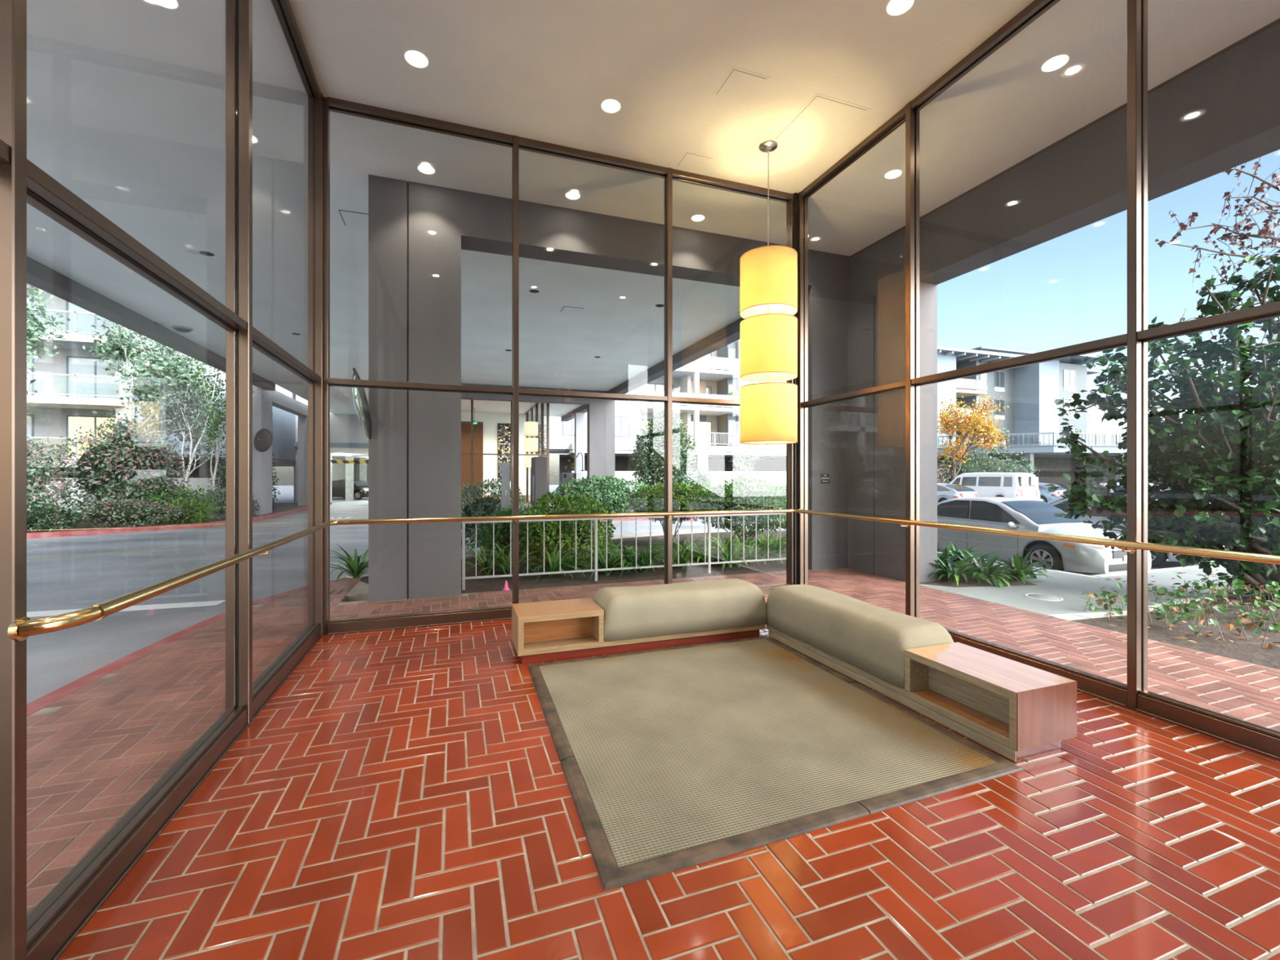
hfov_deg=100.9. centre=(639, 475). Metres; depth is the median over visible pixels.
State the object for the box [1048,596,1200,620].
curb
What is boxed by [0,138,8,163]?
window
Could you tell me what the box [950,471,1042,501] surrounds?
van
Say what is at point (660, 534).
lane line
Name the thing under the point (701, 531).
planter
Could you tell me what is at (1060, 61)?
recessed light
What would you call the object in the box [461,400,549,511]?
building
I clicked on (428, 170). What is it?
recessed light
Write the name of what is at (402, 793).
floor
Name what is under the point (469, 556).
planter
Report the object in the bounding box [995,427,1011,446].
potted plant
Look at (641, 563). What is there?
plant
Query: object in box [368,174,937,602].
wall
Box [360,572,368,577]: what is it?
planter
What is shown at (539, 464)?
pillar
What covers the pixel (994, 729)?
shelf
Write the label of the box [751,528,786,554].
plant
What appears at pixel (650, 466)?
tree
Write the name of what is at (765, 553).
plant
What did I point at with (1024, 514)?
car
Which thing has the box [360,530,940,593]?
planting bed
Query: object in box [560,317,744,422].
beam
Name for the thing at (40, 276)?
beam
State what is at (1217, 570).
leaf litter
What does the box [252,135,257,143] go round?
recessed light
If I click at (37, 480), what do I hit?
shrub
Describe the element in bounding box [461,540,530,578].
plant
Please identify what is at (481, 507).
bush
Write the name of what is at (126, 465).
shrub
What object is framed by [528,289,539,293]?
recessed light
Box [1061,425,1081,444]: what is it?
potted plant
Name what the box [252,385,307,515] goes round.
wall
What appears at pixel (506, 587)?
cone
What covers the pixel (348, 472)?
garage interior
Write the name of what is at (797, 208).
post
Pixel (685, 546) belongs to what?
plant
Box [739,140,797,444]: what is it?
pendant lamp
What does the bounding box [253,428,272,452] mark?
convex mirror
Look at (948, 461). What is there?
bare shrub
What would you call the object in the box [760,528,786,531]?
planter
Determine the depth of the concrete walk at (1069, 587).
7.51 m
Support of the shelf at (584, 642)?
attached to the bench at (625, 619)
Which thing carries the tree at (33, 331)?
on the garden bed at (277, 507)
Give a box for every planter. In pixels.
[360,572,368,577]
[461,554,475,559]
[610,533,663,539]
[672,529,735,534]
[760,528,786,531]
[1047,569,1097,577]
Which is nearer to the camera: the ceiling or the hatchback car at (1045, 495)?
the ceiling
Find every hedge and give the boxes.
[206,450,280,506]
[550,475,653,514]
[937,443,1039,483]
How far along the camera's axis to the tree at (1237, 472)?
6.83 m
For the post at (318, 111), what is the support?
on the floor
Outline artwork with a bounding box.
[497,422,511,481]
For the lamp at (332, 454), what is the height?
0.085 m
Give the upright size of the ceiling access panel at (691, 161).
0.006 m
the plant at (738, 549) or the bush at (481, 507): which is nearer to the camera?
the plant at (738, 549)
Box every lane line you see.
[26,546,178,559]
[600,531,684,536]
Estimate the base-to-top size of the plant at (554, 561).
0.678 m
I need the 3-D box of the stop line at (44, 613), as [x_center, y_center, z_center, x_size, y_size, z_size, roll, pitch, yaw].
[-7.129,1.746,6.830,2.902,0.003,0.320,0,0,-17]
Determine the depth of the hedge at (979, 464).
41.89 m
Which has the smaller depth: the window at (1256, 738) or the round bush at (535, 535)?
the window at (1256, 738)
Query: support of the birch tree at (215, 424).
on the garden bed at (277, 507)
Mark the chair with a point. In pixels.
(1033, 437)
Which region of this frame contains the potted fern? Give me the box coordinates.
[726,389,739,408]
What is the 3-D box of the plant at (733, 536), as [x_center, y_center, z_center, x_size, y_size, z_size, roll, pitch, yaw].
[1.627,1.407,10.181,1.279,0.627,1.298,0,0,37]
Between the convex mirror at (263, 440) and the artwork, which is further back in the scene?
the artwork
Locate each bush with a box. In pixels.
[461,477,531,551]
[478,504,528,559]
[519,489,616,567]
[626,481,715,541]
[692,475,786,542]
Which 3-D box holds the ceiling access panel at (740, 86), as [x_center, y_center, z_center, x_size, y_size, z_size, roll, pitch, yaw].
[0.988,-3.815,5.188,0.410,0.006,0.410,0,0,-19]
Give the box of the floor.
[57,595,1279,959]
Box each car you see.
[332,479,368,499]
[706,484,749,510]
[937,483,977,502]
[937,496,1151,573]
[1038,482,1066,502]
[1046,482,1210,503]
[1049,497,1224,567]
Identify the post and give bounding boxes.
[307,93,329,635]
[501,462,510,551]
[574,413,584,479]
[786,191,808,585]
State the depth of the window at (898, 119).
5.42 m
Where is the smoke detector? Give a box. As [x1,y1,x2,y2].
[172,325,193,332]
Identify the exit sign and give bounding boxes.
[473,407,477,425]
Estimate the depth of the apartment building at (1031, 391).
52.39 m
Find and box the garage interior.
[293,453,368,502]
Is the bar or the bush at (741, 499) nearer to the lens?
the bush at (741, 499)
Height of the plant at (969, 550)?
0.576 m
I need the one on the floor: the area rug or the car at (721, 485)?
the area rug
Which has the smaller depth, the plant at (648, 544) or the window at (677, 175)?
the window at (677, 175)
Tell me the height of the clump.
1.156 m
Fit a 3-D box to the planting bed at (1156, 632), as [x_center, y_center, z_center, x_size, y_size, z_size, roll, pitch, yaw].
[8.969,1.802,3.795,6.560,0.396,7.600,0,0,-19]
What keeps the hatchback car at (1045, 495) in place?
on the driveway
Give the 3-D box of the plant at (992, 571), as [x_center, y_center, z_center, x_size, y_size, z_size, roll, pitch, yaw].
[5.212,1.447,8.020,1.045,0.576,0.950,0,0,-38]
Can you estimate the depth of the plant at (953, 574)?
7.95 m
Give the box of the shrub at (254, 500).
[252,498,260,515]
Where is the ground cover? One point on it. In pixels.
(1274, 626)
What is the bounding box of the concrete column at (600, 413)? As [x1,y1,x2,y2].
[461,382,614,479]
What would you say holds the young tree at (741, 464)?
on the driveway
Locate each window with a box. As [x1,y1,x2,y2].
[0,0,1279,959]
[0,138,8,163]
[252,0,322,720]
[327,96,513,635]
[511,135,667,604]
[664,167,791,596]
[800,101,919,617]
[911,0,1147,710]
[1136,301,1279,759]
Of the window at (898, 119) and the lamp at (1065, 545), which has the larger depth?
the lamp at (1065, 545)
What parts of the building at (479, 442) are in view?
wood wall panel, built seat, pane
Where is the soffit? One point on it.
(126, 99)
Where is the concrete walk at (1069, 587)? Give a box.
[919,560,1242,616]
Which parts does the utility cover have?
lid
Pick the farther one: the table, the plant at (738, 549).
the table
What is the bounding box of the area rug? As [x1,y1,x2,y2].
[527,635,1023,891]
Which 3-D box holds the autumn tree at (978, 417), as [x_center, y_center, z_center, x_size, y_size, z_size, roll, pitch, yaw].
[24.758,-2.390,39.736,4.921,8.603,5.383,0,0,18]
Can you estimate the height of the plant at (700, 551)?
0.627 m
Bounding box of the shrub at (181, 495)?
[132,484,217,522]
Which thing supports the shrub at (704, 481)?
on the driveway
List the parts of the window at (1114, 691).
sill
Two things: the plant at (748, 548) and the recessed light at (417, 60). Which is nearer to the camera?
the recessed light at (417, 60)
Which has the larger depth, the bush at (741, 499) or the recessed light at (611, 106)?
the bush at (741, 499)
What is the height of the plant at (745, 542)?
0.627 m
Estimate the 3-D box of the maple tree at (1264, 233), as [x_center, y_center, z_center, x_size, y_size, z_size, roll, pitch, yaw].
[9.115,-1.764,7.294,3.947,6.834,1.025,0,0,-2]
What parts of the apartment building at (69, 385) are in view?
pane, pane, pane, balcony railing, balcony railing, balcony railing, pane, pane, pane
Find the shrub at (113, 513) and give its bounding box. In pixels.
[69,497,182,527]
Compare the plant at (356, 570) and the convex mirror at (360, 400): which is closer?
the convex mirror at (360, 400)
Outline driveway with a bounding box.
[26,484,1211,703]
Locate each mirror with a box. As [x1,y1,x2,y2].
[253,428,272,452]
[351,367,371,439]
[1006,521,1017,528]
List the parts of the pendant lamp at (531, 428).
lamp shade, lamp shade, lamp shade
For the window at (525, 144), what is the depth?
5.98 m
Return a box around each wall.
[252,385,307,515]
[294,394,368,502]
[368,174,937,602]
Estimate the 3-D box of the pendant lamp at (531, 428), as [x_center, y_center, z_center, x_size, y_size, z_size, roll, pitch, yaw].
[-5.136,-2.089,24.930,0.648,3.458,0.648,0,0,23]
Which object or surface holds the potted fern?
on the apartment building at (715, 429)
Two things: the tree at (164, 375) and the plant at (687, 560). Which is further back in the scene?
the tree at (164, 375)
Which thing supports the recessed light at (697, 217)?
attached to the soffit
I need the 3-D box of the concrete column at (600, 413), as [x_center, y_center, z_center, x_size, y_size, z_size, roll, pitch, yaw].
[-4.941,-1.034,22.880,7.920,5.568,0.456,0,0,-19]
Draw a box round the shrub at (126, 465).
[44,416,194,524]
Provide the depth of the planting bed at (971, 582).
7.89 m
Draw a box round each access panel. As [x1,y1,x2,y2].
[338,209,368,228]
[519,257,546,266]
[560,306,583,313]
[674,151,715,173]
[712,66,770,105]
[772,93,871,151]
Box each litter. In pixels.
[1071,596,1279,658]
[1106,569,1231,590]
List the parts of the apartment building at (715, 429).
pane, pane, pane, pane, balcony railing, balcony railing, post, post, post, wall panel, wall panel, pane, pane, pane, balcony railing, balcony railing, pane, pane, pane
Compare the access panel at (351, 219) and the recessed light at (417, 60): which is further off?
the access panel at (351, 219)
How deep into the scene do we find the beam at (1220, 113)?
5.68 m
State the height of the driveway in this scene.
0.150 m
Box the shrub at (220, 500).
[195,485,255,519]
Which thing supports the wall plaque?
attached to the wall at (418, 233)
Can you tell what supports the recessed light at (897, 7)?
in the ceiling
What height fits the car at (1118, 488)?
1.712 m
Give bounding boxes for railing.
[461,512,786,590]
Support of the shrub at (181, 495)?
on the garden bed at (277, 507)
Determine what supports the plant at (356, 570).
on the planting bed at (526, 582)
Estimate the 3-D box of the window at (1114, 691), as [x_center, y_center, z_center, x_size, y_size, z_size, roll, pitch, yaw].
[3.123,-1.109,4.518,0.127,5.418,1.903,0,0,-19]
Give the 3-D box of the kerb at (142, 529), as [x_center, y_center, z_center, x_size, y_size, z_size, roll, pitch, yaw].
[-24.755,1.750,10.045,10.539,0.300,45.172,0,0,27]
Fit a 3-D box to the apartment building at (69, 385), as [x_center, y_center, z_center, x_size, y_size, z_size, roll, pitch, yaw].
[-38.169,-5.200,24.089,38.000,14.400,11.200,0,0,-19]
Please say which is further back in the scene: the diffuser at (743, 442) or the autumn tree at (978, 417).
the autumn tree at (978, 417)
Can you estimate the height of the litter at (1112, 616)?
0.127 m
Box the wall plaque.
[820,473,829,483]
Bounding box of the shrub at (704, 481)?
[686,467,719,491]
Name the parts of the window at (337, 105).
sill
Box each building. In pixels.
[26,283,295,511]
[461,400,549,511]
[533,339,786,501]
[937,346,1204,486]
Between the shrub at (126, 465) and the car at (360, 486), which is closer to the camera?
the shrub at (126, 465)
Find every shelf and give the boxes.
[523,624,765,655]
[766,624,1008,746]
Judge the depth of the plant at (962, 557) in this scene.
8.65 m
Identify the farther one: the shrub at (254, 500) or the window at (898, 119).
the shrub at (254, 500)
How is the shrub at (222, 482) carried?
on the garden bed at (277, 507)
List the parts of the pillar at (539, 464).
panel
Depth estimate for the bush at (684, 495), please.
11.85 m
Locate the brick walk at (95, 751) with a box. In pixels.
[26,568,1279,915]
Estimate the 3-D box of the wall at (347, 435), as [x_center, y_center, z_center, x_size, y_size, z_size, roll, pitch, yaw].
[-17.165,-2.825,33.235,7.700,9.150,0.700,0,0,-19]
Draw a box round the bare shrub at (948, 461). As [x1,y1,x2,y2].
[937,461,955,483]
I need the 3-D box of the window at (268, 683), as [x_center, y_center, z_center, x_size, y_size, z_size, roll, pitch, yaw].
[-2.905,-1.109,4.347,0.122,5.418,1.950,0,0,-19]
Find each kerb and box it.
[26,502,332,538]
[26,577,349,716]
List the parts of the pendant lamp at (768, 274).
rod, lamp shade, lamp shade, lamp shade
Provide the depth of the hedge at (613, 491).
20.82 m
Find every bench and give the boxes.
[511,578,767,664]
[766,584,1076,762]
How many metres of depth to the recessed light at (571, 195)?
7.20 m
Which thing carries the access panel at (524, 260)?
attached to the soffit
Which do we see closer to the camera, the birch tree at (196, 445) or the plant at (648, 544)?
the plant at (648, 544)
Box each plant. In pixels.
[329,543,368,583]
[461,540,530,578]
[471,542,542,577]
[520,542,592,581]
[568,541,643,579]
[586,543,662,573]
[607,543,676,577]
[614,537,676,571]
[648,534,711,560]
[648,537,715,568]
[679,537,736,568]
[693,536,767,571]
[694,535,751,561]
[702,533,752,550]
[716,531,771,555]
[720,537,785,567]
[733,531,786,564]
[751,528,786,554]
[928,553,991,586]
[937,540,991,561]
[937,544,966,573]
[945,546,1008,573]
[951,549,1017,587]
[993,551,1056,583]
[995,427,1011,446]
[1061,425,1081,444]
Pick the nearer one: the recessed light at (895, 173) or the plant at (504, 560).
the recessed light at (895, 173)
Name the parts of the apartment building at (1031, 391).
infill panel, balcony railing, pane, deck railing, pane, pane, pane, pane, deck railing, pane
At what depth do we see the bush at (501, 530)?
9.97 m
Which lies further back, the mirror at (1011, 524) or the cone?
the mirror at (1011, 524)
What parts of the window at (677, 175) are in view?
sill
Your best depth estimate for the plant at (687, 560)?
9.17 m
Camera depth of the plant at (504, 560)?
8.47 m
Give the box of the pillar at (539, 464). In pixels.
[531,457,546,555]
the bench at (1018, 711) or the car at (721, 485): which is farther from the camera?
the car at (721, 485)
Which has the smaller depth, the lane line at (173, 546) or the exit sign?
the lane line at (173, 546)
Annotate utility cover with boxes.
[1024,593,1062,600]
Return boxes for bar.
[330,453,368,463]
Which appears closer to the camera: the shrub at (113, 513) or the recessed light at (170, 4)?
the recessed light at (170, 4)
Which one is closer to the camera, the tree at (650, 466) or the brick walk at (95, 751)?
the brick walk at (95, 751)
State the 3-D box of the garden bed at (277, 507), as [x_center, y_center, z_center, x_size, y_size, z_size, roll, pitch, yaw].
[-29.437,1.810,12.480,33.000,0.380,30.900,0,0,-19]
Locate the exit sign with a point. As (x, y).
(475, 423)
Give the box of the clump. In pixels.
[159,495,218,524]
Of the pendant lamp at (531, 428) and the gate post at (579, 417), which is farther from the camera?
the gate post at (579, 417)
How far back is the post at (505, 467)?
10.72 m
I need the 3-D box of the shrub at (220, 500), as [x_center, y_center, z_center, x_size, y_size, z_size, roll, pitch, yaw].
[-15.578,1.004,19.897,1.774,1.320,1.972,0,0,-19]
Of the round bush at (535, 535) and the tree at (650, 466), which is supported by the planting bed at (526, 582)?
the round bush at (535, 535)
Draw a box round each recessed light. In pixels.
[151,0,177,8]
[199,251,214,256]
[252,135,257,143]
[404,50,428,67]
[417,164,435,174]
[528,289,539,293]
[565,191,580,199]
[600,99,620,113]
[691,214,704,221]
[884,169,902,178]
[886,0,914,15]
[1041,54,1068,71]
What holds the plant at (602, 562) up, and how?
on the planting bed at (526, 582)
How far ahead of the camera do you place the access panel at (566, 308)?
12.15 m
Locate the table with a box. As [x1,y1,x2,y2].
[699,361,711,368]
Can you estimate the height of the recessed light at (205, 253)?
0.005 m
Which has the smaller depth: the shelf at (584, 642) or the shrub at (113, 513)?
the shelf at (584, 642)
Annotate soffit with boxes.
[26,0,1279,417]
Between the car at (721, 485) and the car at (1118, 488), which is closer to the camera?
the car at (1118, 488)
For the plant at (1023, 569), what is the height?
0.576 m
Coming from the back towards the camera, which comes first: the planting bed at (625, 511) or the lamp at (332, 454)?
the lamp at (332, 454)
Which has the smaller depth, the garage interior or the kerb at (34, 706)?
the kerb at (34, 706)
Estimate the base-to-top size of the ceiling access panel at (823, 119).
0.006 m
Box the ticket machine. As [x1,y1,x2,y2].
[560,472,576,496]
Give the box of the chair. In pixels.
[1031,435,1040,445]
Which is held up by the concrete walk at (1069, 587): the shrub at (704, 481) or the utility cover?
the utility cover
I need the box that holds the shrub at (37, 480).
[26,437,79,505]
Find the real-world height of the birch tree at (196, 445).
6.700 m
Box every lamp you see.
[332,453,351,455]
[524,402,537,467]
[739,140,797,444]
[1062,542,1075,548]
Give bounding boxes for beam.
[26,256,275,391]
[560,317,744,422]
[849,17,1279,306]
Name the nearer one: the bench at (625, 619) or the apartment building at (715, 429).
the bench at (625, 619)
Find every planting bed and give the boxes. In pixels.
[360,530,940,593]
[618,511,697,520]
[919,570,1036,586]
[1071,587,1279,670]
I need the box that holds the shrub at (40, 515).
[26,494,93,531]
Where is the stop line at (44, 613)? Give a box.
[26,600,226,617]
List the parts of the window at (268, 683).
sill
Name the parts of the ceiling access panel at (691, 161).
panel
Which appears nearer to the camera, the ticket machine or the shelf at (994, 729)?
the shelf at (994, 729)
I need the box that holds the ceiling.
[288,0,1034,193]
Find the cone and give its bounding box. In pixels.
[502,580,510,590]
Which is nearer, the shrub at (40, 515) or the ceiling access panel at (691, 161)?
the ceiling access panel at (691, 161)
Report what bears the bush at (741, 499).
on the planting bed at (526, 582)
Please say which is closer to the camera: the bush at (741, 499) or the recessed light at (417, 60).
the recessed light at (417, 60)
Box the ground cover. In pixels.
[1080,573,1279,648]
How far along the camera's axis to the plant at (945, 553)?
8.72 m
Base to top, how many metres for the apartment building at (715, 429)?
16.750 m
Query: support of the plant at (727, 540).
on the planting bed at (526, 582)
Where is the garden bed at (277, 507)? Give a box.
[26,502,307,533]
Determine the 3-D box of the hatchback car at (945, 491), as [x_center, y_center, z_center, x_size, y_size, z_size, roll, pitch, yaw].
[17.053,1.154,30.602,1.768,1.491,4.438,0,0,-19]
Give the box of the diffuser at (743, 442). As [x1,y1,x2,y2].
[742,441,795,443]
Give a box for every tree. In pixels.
[26,284,78,439]
[82,317,226,519]
[164,366,226,494]
[183,358,259,517]
[629,410,698,486]
[726,450,763,480]
[937,390,1013,480]
[1047,252,1279,599]
[1155,156,1279,350]

